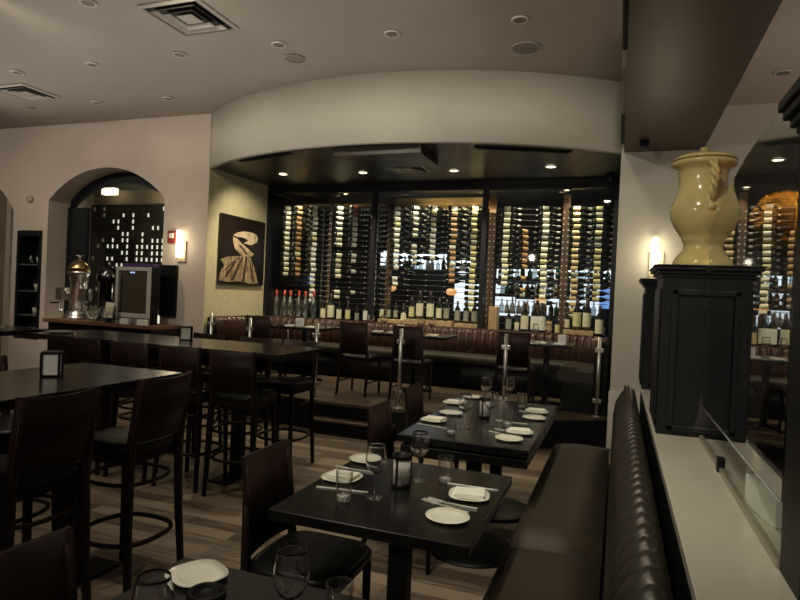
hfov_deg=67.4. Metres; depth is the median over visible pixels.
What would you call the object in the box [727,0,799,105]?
ceiling
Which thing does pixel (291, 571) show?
wine glass
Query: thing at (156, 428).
bar stool
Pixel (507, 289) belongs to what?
liquor bottle
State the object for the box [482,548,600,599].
seat cushion
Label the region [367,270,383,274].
wine bottle
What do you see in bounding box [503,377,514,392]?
bowl
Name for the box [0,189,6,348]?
wall
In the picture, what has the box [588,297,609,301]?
wine bottle
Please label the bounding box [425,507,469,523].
bread plate
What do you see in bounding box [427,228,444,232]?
wine bottle
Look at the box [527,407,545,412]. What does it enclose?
napkin
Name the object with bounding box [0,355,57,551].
bar stool
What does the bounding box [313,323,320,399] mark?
railing post
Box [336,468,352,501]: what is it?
tumbler
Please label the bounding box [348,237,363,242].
wine bottle
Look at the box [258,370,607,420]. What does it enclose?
platform
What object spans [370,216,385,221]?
wine bottle
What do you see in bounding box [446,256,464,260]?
wine bottle
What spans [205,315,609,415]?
banquette
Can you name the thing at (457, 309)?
wine bottle
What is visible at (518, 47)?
grille
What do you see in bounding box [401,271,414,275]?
wine bottle
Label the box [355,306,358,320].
wine bottle
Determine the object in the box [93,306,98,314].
bowl
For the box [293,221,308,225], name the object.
wine bottle
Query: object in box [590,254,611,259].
wine bottle
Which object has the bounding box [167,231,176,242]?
fire alarm
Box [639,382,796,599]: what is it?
counter ledge
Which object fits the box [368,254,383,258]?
wine bottle
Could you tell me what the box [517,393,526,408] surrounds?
tumbler
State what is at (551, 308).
liquor bottle
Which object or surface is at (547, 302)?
wine bottle
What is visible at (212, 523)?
floor
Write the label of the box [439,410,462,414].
bread plate
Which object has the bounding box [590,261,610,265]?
wine bottle
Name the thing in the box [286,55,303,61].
grille
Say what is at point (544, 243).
wine bottle
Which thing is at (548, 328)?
bowl
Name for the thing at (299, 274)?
wine bottle
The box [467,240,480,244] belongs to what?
wine bottle
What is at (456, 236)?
wine bottle
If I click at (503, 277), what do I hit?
wine bottle
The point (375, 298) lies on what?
wine bottle
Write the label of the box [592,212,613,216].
wine bottle
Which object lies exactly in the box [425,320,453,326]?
case
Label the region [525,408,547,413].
square plate
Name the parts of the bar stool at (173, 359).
leg, backrest, leg, foot rail, leg, seat frame, seat, rail, leg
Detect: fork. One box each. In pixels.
[334,465,372,472]
[421,498,468,512]
[427,497,477,509]
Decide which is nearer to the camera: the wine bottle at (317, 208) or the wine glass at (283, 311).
the wine glass at (283, 311)
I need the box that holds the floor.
[0,349,610,599]
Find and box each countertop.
[42,318,182,329]
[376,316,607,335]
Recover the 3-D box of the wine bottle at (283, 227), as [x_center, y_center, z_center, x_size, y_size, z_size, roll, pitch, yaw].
[-1.826,-1.189,10.004,0.293,0.072,0.072,2,1,-40]
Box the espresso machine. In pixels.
[50,254,92,319]
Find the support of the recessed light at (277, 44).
in the ceiling at (50, 42)
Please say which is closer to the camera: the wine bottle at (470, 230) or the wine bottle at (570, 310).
the wine bottle at (570, 310)
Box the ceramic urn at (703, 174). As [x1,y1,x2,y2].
[670,147,737,264]
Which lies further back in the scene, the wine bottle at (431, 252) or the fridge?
the wine bottle at (431, 252)
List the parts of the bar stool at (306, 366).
leg, leg, foot rail, seat frame, seat, rail, leg, backrest, leg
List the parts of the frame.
crown moulding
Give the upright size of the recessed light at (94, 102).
0.014 m
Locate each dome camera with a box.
[607,172,614,179]
[639,140,649,149]
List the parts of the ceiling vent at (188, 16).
louvre frame, louvre frame, plate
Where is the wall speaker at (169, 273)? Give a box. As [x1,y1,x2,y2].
[159,265,177,316]
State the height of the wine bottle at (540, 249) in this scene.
0.072 m
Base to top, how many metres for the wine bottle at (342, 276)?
0.072 m
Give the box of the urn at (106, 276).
[96,261,115,320]
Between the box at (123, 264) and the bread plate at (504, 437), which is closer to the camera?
the bread plate at (504, 437)
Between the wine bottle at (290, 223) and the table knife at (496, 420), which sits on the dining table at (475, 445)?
the table knife at (496, 420)
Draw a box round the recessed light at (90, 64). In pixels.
[84,62,99,67]
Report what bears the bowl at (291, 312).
on the wine glass at (291, 312)
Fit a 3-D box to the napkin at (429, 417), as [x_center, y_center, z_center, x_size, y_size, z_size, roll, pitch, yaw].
[0.220,0.765,3.872,0.130,0.017,0.104,3,0,24]
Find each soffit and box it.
[209,70,621,168]
[624,0,782,151]
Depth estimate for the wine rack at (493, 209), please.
8.85 m
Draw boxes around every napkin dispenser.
[39,350,63,376]
[179,326,192,339]
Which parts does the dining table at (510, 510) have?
plate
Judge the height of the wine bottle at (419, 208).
0.072 m
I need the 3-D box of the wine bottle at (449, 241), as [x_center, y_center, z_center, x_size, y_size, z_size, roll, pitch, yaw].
[0.849,-0.871,9.024,0.293,0.072,0.072,2,0,-16]
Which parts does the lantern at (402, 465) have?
lamp shade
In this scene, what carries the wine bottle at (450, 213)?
on the wine rack at (493, 209)
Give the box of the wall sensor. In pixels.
[26,195,32,202]
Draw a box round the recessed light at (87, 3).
[78,0,97,7]
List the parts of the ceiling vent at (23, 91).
louvre frame, louvre frame, plate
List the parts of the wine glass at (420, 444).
stem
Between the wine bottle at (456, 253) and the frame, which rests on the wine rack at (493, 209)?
the wine bottle at (456, 253)
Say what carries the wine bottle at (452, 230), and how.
on the wine rack at (493, 209)
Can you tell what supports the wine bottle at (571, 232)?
on the wine rack at (493, 209)
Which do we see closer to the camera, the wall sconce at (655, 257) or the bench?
the bench
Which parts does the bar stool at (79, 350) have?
leg, backrest, leg, leg, rail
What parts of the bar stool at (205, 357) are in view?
leg, foot rail, seat, backrest, leg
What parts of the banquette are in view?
panel, backrest, panel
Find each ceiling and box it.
[0,0,622,128]
[108,172,265,189]
[216,143,620,185]
[277,188,614,208]
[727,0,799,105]
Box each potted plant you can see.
[29,321,35,327]
[30,302,36,314]
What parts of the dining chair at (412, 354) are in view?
leg, backrest, seat frame, seat, leg, leg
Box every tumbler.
[326,576,353,599]
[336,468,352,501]
[438,454,453,483]
[446,414,457,434]
[502,407,512,426]
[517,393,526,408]
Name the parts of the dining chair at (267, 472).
leg, backrest, leg, seat, seat frame, leg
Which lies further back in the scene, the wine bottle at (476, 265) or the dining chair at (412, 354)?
the wine bottle at (476, 265)
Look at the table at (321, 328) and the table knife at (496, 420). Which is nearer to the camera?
the table knife at (496, 420)
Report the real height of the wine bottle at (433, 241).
0.072 m
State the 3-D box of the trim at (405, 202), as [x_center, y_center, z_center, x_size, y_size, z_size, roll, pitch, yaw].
[-0.212,-1.532,9.602,3.331,0.150,0.190,3,0,20]
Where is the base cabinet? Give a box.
[639,278,656,389]
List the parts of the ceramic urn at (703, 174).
lid, lid knob, twisted handle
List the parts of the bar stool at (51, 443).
leg, leg, rail, seat frame, seat, backrest, leg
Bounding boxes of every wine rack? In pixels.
[287,194,608,333]
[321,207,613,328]
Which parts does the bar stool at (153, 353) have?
leg, foot rail, seat, backrest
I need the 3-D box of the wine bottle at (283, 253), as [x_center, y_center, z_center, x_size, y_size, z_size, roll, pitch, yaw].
[-1.856,-0.769,10.011,0.293,0.072,0.072,2,1,-34]
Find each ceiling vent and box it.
[0,83,61,100]
[137,0,239,36]
[238,152,291,161]
[388,166,430,173]
[474,146,570,153]
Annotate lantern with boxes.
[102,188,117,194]
[186,582,226,599]
[391,451,411,488]
[478,397,490,418]
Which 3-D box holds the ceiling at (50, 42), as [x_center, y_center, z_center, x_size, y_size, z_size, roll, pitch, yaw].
[-4.939,-2.701,4.354,12.500,0.080,9.750,3,0,20]
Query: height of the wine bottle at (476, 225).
0.072 m
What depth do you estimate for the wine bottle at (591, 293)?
8.30 m
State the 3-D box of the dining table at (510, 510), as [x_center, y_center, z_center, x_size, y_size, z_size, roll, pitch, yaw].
[0.715,1.174,4.447,0.760,0.750,0.716,3,0,20]
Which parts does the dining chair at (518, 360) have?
leg, leg, backrest, seat frame, seat, leg, leg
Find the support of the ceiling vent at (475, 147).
in the ceiling at (313, 166)
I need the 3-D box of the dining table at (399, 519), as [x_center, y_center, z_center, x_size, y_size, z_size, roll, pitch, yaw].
[-0.003,1.157,2.463,0.750,0.750,0.845,3,0,20]
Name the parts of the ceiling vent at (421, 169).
louvre frame, plate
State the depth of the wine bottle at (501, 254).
8.73 m
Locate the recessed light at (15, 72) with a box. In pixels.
[9,70,24,75]
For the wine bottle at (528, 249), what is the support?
on the wine rack at (493, 209)
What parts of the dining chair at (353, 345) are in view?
leg, leg, backrest, seat frame, seat, leg, leg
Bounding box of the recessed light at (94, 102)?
[91,100,102,104]
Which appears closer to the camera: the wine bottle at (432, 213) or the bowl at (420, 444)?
the bowl at (420, 444)
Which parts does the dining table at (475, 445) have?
plate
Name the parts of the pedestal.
panel, crown moulding, panel moulding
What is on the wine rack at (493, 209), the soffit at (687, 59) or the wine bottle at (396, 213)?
the wine bottle at (396, 213)
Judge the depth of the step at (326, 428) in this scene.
6.44 m
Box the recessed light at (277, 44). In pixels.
[271,41,286,48]
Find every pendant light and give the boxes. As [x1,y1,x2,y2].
[446,201,456,294]
[535,198,545,300]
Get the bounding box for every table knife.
[316,486,367,492]
[417,423,448,428]
[447,482,497,490]
[496,420,528,424]
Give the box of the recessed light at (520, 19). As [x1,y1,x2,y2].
[511,15,528,24]
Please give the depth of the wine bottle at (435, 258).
9.10 m
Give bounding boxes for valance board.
[93,190,164,204]
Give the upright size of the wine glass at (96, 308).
0.213 m
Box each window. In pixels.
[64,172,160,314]
[263,178,619,396]
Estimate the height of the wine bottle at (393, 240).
0.072 m
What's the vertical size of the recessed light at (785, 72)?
0.014 m
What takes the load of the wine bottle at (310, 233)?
on the wine rack at (493, 209)
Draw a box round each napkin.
[324,469,359,481]
[422,415,445,421]
[445,399,458,403]
[452,486,484,499]
[508,427,529,433]
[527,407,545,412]
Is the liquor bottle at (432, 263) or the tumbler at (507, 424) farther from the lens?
the liquor bottle at (432, 263)
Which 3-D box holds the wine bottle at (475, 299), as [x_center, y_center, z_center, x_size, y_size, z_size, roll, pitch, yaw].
[1.104,-0.013,8.923,0.293,0.072,0.072,3,0,-11]
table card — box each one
[296,318,303,326]
[558,335,566,344]
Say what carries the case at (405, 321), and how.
on the trim
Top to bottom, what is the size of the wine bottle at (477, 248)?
0.072 m
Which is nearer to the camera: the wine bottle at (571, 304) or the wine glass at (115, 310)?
the wine glass at (115, 310)
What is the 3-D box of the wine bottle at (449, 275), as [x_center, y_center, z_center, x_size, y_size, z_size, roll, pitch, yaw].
[0.828,-0.366,9.027,0.293,0.072,0.072,3,0,-10]
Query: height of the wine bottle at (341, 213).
0.072 m
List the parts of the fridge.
door handle, kick plate, door glass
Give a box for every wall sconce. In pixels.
[176,230,186,261]
[648,237,663,278]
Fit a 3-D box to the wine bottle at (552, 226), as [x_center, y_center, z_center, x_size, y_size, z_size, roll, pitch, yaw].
[2.141,-1.052,8.554,0.293,0.072,0.072,3,0,10]
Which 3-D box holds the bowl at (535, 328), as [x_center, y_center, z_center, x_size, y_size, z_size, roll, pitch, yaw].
[1.577,0.336,6.980,0.084,0.115,0.084,3,0,20]
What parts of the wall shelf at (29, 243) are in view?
shelf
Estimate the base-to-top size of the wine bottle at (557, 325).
0.255 m
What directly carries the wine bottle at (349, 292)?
on the wine rack at (493, 209)
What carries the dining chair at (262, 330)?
on the platform
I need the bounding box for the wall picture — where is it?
[217,213,265,284]
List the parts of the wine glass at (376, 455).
stem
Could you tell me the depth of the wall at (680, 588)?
1.93 m
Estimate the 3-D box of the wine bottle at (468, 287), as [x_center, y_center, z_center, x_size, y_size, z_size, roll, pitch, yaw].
[1.108,-0.182,8.924,0.293,0.072,0.072,2,0,-18]
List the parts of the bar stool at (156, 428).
leg, leg, foot rail, rail, leg, seat frame, seat, backrest, leg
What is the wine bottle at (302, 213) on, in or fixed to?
on the wine rack at (493, 209)
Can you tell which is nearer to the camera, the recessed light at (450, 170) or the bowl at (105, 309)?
the recessed light at (450, 170)
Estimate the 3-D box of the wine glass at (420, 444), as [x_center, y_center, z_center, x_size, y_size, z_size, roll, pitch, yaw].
[0.085,0.677,2.598,0.084,0.213,0.084,3,0,20]
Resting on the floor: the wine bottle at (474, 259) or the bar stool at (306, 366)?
the bar stool at (306, 366)
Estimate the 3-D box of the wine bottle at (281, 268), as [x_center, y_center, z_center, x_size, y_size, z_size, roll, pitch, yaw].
[-1.854,-0.516,10.008,0.293,0.072,0.072,2,1,-38]
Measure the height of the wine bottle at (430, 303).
0.435 m
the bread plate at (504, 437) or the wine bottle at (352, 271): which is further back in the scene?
the wine bottle at (352, 271)
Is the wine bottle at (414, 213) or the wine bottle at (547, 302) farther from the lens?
the wine bottle at (414, 213)
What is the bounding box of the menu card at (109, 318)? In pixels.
[102,300,115,322]
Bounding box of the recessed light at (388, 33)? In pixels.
[384,30,399,37]
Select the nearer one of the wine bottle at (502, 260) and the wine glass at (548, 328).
the wine glass at (548, 328)
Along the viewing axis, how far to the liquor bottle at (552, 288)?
9.58 m
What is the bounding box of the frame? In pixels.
[778,76,799,599]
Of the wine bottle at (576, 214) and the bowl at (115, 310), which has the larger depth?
the wine bottle at (576, 214)
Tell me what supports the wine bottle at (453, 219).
on the wine rack at (493, 209)
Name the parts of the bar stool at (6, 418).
leg, backrest, seat frame, leg, seat, foot rail, leg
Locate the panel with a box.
[107,207,163,322]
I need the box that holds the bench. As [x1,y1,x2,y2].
[482,387,673,599]
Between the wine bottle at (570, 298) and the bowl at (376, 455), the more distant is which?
the wine bottle at (570, 298)
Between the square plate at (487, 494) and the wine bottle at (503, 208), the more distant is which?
the wine bottle at (503, 208)
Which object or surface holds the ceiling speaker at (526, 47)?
attached to the ceiling at (50, 42)
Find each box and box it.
[120,318,130,323]
[122,263,159,267]
[137,320,147,325]
[333,143,437,167]
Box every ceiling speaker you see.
[284,54,305,62]
[511,41,540,53]
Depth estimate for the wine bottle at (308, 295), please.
9.79 m
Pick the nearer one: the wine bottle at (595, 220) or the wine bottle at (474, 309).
the wine bottle at (595, 220)
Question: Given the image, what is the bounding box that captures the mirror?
[699,113,799,568]
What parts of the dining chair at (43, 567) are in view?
leg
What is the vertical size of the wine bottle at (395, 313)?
0.255 m
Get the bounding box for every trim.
[295,197,489,208]
[621,68,626,113]
[621,114,624,143]
[622,0,628,49]
[622,44,627,67]
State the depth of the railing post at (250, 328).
7.39 m
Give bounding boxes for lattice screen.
[87,204,163,314]
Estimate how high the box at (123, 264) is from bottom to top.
0.050 m
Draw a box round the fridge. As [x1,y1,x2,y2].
[114,266,159,324]
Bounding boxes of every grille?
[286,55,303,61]
[513,43,538,52]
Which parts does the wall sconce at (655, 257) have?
lamp shade, plate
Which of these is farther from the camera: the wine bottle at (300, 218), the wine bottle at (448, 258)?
the wine bottle at (300, 218)
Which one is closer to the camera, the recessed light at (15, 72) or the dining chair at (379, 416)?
the dining chair at (379, 416)
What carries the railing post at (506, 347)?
on the platform
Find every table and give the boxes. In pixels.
[0,325,50,335]
[0,362,182,586]
[25,330,323,484]
[112,557,365,599]
[268,459,511,599]
[271,324,339,380]
[371,331,457,394]
[397,411,545,568]
[436,397,555,522]
[530,340,575,410]
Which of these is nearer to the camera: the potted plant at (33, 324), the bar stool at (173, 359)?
the bar stool at (173, 359)
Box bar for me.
[309,251,610,335]
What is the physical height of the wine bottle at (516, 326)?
0.255 m
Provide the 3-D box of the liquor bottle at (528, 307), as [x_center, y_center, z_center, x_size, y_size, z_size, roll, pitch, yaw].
[2.055,0.117,9.681,0.080,0.232,0.080,3,0,20]
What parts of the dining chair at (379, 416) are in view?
leg, backrest, leg, leg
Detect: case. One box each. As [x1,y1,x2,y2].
[378,318,402,323]
[403,319,424,324]
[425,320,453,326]
[454,323,476,327]
[488,306,499,329]
[563,329,593,335]
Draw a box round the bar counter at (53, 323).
[42,318,182,397]
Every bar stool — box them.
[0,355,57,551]
[0,385,100,599]
[66,371,191,592]
[67,336,133,474]
[103,340,150,480]
[114,329,179,426]
[151,344,227,492]
[185,332,226,457]
[201,349,277,496]
[204,336,272,459]
[256,339,318,462]
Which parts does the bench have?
backrest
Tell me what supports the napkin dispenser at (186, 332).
on the bar table at (274, 352)
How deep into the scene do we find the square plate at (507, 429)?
3.59 m
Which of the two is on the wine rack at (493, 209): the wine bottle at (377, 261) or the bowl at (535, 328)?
the wine bottle at (377, 261)
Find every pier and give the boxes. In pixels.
[606,391,639,448]
[610,103,777,392]
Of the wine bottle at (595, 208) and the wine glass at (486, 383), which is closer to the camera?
the wine glass at (486, 383)
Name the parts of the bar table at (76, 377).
plate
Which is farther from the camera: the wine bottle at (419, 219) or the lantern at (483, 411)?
the wine bottle at (419, 219)
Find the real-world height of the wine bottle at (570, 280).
0.072 m
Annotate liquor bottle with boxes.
[425,261,429,270]
[430,260,434,270]
[441,255,445,270]
[504,300,508,312]
[505,281,509,293]
[510,281,514,293]
[510,297,514,313]
[516,301,520,313]
[520,263,524,275]
[527,300,529,314]
[530,282,534,294]
[548,305,553,315]
[551,282,555,295]
[553,303,557,315]
[555,264,559,279]
[585,284,590,296]
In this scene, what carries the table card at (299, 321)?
on the table at (321, 328)
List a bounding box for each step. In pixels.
[222,399,606,448]
[309,415,395,427]
[309,421,395,440]
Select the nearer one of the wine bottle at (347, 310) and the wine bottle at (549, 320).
the wine bottle at (549, 320)
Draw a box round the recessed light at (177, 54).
[172,51,187,57]
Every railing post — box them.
[208,313,214,367]
[246,318,253,336]
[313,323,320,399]
[393,329,404,408]
[499,334,510,400]
[591,337,603,417]
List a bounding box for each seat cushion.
[230,338,593,383]
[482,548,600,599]
[510,443,608,570]
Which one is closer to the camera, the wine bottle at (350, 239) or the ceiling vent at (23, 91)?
the ceiling vent at (23, 91)
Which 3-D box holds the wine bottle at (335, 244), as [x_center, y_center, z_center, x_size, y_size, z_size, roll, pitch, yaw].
[-0.931,-0.886,9.674,0.293,0.072,0.072,2,0,-23]
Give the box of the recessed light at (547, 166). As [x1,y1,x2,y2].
[545,165,556,168]
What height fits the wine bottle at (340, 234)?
0.072 m
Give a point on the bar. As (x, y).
(459, 287)
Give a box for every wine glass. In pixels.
[93,306,98,321]
[103,307,108,322]
[109,307,114,322]
[113,308,118,322]
[131,568,174,599]
[273,543,309,599]
[280,309,285,324]
[288,309,293,324]
[365,442,386,500]
[368,314,373,330]
[381,315,386,331]
[410,430,429,482]
[418,317,423,326]
[429,318,434,333]
[459,393,471,428]
[481,376,491,392]
[484,391,496,425]
[503,377,514,405]
[532,324,538,341]
[545,324,551,342]
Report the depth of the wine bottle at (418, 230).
9.20 m
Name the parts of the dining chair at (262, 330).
backrest, leg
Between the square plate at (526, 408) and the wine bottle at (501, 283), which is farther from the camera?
the wine bottle at (501, 283)
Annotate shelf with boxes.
[13,231,42,338]
[378,270,478,274]
[493,293,588,298]
[494,279,609,284]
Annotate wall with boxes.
[0,114,224,369]
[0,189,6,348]
[1,187,118,358]
[202,168,324,367]
[639,392,691,599]
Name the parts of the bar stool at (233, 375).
leg, backrest, leg, foot rail, rail, seat, seat frame, leg, leg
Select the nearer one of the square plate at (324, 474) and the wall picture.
the square plate at (324, 474)
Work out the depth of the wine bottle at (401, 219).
9.29 m
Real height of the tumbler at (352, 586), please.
0.112 m
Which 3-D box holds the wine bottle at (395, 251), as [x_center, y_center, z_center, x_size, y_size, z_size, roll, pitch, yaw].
[-0.015,-0.750,9.338,0.293,0.072,0.072,2,1,-30]
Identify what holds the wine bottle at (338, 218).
on the wine rack at (493, 209)
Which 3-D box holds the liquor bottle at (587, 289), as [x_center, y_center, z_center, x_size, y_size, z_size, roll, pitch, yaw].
[2.957,-0.163,9.429,0.080,0.246,0.080,3,0,20]
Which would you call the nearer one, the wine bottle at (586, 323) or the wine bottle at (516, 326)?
the wine bottle at (586, 323)
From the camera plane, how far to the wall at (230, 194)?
9.32 m
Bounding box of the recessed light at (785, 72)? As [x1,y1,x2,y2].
[773,69,792,76]
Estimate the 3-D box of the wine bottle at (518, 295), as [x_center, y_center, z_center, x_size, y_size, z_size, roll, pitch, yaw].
[1.801,-0.059,8.670,0.293,0.072,0.072,2,0,-22]
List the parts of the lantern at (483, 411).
lamp shade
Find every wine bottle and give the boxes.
[279,272,291,275]
[280,251,291,255]
[280,256,291,260]
[280,261,291,265]
[280,267,291,270]
[281,231,293,235]
[281,236,292,240]
[281,241,292,245]
[281,246,292,250]
[282,206,295,210]
[282,211,294,215]
[282,216,293,220]
[282,221,293,225]
[282,226,293,230]
[291,252,306,256]
[291,262,306,266]
[291,267,306,271]
[291,272,305,276]
[292,231,308,235]
[292,241,308,245]
[292,247,307,250]
[292,257,306,261]
[293,216,309,220]
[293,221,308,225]
[293,226,308,230]
[293,236,308,240]
[294,205,309,210]
[294,211,309,215]
[301,291,308,316]
[305,299,321,302]
[306,273,322,277]
[306,278,322,282]
[306,283,321,287]
[306,288,322,292]
[307,247,324,251]
[307,252,323,256]
[307,257,323,261]
[307,262,323,266]
[307,268,323,271]
[307,293,321,297]
[308,231,324,236]
[308,237,324,241]
[308,242,323,246]
[309,205,325,210]
[309,211,325,215]
[309,216,325,220]
[309,221,325,225]
[309,226,324,230]
[320,299,325,318]
[327,293,334,319]
[331,290,345,293]
[332,258,346,262]
[332,263,350,267]
[332,269,346,272]
[332,274,349,278]
[333,237,347,241]
[333,242,347,246]
[333,253,347,257]
[333,295,348,298]
[334,216,351,220]
[334,221,349,226]
[334,227,348,231]
[334,232,348,236]
[335,206,350,210]
[335,211,349,215]
[336,300,341,319]
[345,301,350,319]
[346,290,361,294]
[347,253,364,257]
[347,258,362,263]
[347,269,362,273]
[348,227,364,231]
[348,232,364,236]
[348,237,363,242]
[348,243,363,247]
[349,205,365,210]
[349,211,365,215]
[349,216,364,220]
[349,221,365,226]
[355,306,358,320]
[363,301,367,320]
[366,292,381,295]
[366,297,382,300]
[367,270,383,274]
[368,248,383,253]
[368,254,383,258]
[368,259,383,263]
[369,227,385,231]
[369,232,384,237]
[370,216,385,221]
[370,222,385,226]
[371,206,386,210]
[379,302,383,317]
[386,302,390,318]
[388,276,405,280]
[388,282,405,286]
[389,254,406,259]
[389,260,405,264]
[389,265,406,269]
[390,233,407,237]
[390,238,407,242]
[390,244,407,248]
[390,249,407,253]
[391,205,408,210]
[391,211,408,215]
[391,216,408,221]
[391,222,408,226]
[391,227,408,232]
[393,303,397,318]
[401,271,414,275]
[401,303,405,323]
[403,239,416,243]
[407,244,424,248]
[407,249,424,254]
[407,260,424,265]
[408,233,424,237]
[408,255,422,259]
[409,211,426,215]
[409,216,426,221]
[409,227,425,232]
[409,297,413,318]
[410,205,427,210]
[410,222,424,226]
[416,291,423,318]
[425,250,442,254]
[426,233,443,238]
[426,239,443,243]
[426,244,443,249]
[426,255,442,260]
[426,291,433,319]
[427,217,444,221]
[427,222,443,227]
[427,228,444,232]
[428,205,445,210]
[428,211,445,216]
[436,298,441,320]
[443,299,448,320]
[445,267,463,272]
[445,273,464,277]
[445,279,463,283]
[446,245,464,249]
[446,251,464,255]
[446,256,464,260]
[446,262,464,266]
[447,217,466,221]
[447,222,466,227]
[447,239,465,244]
[448,206,466,210]
[448,211,467,216]
[448,228,466,232]
[448,234,466,238]
[454,301,459,322]
[463,301,468,323]
[464,291,478,295]
[464,296,477,301]
[464,302,477,306]
[465,268,479,272]
[465,274,478,278]
[465,279,478,284]
[465,285,478,289]
[466,234,480,238]
[466,245,480,250]
[466,251,479,255]
[466,257,479,261]
[466,262,479,267]
[467,217,481,221]
[467,223,481,227]
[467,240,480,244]
[468,211,481,216]
[468,228,480,233]
[469,206,481,210]
[471,301,476,323]
[498,258,516,262]
[498,275,515,279]
[498,281,517,285]
[499,241,518,245]
[499,246,517,250]
[499,252,516,256]
[499,264,516,268]
[499,269,518,274]
[500,223,520,227]
[500,229,517,233]
[500,235,518,239]
[501,206,521,210]
[501,212,521,216]
[501,218,520,222]
[505,309,511,329]
[514,314,518,330]
[515,287,533,292]
[515,293,533,297]
[516,276,533,280]
[517,252,535,257]
[517,258,534,263]
[517,264,534,268]
[518,229,535,233]
[518,235,536,239]
[518,246,535,251]
[519,240,535,245]
[520,302,528,331]
[530,303,537,331]
[535,294,556,299]
[536,288,556,293]
[536,300,556,305]
[537,253,557,257]
[537,259,557,263]
[537,265,557,269]
[537,271,557,275]
[537,277,557,281]
[537,283,557,287]
[537,303,545,331]
[538,241,559,245]
[538,247,558,251]
[539,218,560,222]
[539,224,560,228]
[539,230,559,234]
[539,235,559,240]
[540,206,560,210]
[540,212,560,216]
[546,311,551,332]
[555,317,559,333]
[565,311,569,329]
[566,296,587,300]
[566,302,585,306]
[566,308,582,312]
[567,266,588,270]
[567,284,588,288]
[567,290,588,294]
[568,248,589,252]
[568,254,589,258]
[568,260,589,264]
[568,272,589,276]
[568,278,588,282]
[569,230,590,234]
[569,242,590,246]
[570,206,591,210]
[570,212,591,216]
[570,218,591,222]
[570,224,591,228]
[570,236,590,240]
[572,299,580,329]
[582,299,590,330]
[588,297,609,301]
[589,273,610,277]
[589,291,609,295]
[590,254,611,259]
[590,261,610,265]
[590,267,610,271]
[590,279,609,283]
[590,285,609,289]
[591,230,612,234]
[591,236,611,241]
[591,242,611,247]
[591,248,611,253]
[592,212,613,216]
[592,218,612,222]
[592,224,612,228]
[593,206,613,210]
[595,305,603,336]
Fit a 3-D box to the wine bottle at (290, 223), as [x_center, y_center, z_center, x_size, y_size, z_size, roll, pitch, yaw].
[-1.827,-1.273,10.005,0.293,0.072,0.072,2,1,-39]
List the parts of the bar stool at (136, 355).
leg, rail, seat frame, backrest, leg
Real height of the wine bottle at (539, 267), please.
0.072 m
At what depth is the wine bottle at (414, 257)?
9.19 m
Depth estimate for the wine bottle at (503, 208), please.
8.72 m
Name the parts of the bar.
lit panel, lit panel, lit panel, lit panel, lit panel, lit panel, lit panel, lit panel, lit panel, lit panel, lit panel, lit panel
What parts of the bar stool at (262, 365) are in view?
leg, foot rail, backrest, seat, leg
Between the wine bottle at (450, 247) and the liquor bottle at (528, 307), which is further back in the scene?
the liquor bottle at (528, 307)
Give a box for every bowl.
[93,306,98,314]
[103,307,108,314]
[113,308,118,315]
[280,309,285,317]
[288,309,293,317]
[366,442,386,472]
[368,314,373,322]
[381,315,386,323]
[410,430,429,458]
[429,318,434,326]
[459,393,471,411]
[484,391,496,409]
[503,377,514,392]
[532,324,538,333]
[545,324,551,333]
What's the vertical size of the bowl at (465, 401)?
0.115 m
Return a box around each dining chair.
[0,526,76,599]
[240,439,371,599]
[246,315,285,376]
[335,321,380,397]
[361,400,430,574]
[388,325,431,399]
[404,382,466,469]
[494,331,535,402]
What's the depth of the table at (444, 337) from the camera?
7.43 m
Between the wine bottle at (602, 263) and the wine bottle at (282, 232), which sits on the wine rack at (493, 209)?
the wine bottle at (282, 232)
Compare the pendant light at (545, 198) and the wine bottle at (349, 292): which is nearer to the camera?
the pendant light at (545, 198)
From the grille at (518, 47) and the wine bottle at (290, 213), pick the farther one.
the wine bottle at (290, 213)
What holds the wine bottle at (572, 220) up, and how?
on the wine rack at (493, 209)
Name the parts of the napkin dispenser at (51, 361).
corner post, corner post, corner post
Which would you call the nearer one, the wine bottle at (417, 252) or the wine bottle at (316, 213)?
the wine bottle at (417, 252)
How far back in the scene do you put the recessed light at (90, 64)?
6.62 m
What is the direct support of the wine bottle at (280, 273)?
on the wine rack at (493, 209)
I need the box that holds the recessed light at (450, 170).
[448,169,459,171]
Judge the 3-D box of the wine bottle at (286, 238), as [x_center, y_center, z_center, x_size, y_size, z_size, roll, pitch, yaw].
[-1.842,-1.021,10.008,0.293,0.072,0.072,2,1,-36]
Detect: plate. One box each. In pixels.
[45,330,74,332]
[169,559,228,587]
[321,470,362,482]
[349,453,365,463]
[420,416,447,422]
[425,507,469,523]
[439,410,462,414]
[448,487,489,501]
[472,395,482,398]
[495,434,522,441]
[506,428,532,434]
[522,414,545,419]
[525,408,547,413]
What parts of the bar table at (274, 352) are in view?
plate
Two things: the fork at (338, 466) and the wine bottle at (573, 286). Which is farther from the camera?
the wine bottle at (573, 286)
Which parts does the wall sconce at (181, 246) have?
lamp shade, plate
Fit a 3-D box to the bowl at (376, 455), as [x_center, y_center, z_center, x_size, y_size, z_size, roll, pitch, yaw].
[-0.093,0.622,2.356,0.084,0.115,0.084,3,0,20]
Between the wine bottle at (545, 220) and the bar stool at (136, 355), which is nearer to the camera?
the bar stool at (136, 355)
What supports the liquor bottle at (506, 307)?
on the bar
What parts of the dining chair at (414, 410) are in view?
leg, backrest, leg, seat frame, leg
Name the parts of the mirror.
rail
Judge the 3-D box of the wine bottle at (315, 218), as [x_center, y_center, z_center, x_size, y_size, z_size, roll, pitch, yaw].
[-1.345,-1.330,9.829,0.293,0.072,0.072,2,1,-41]
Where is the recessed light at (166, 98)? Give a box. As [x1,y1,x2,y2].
[162,96,173,100]
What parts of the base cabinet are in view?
panel, crown moulding, panel moulding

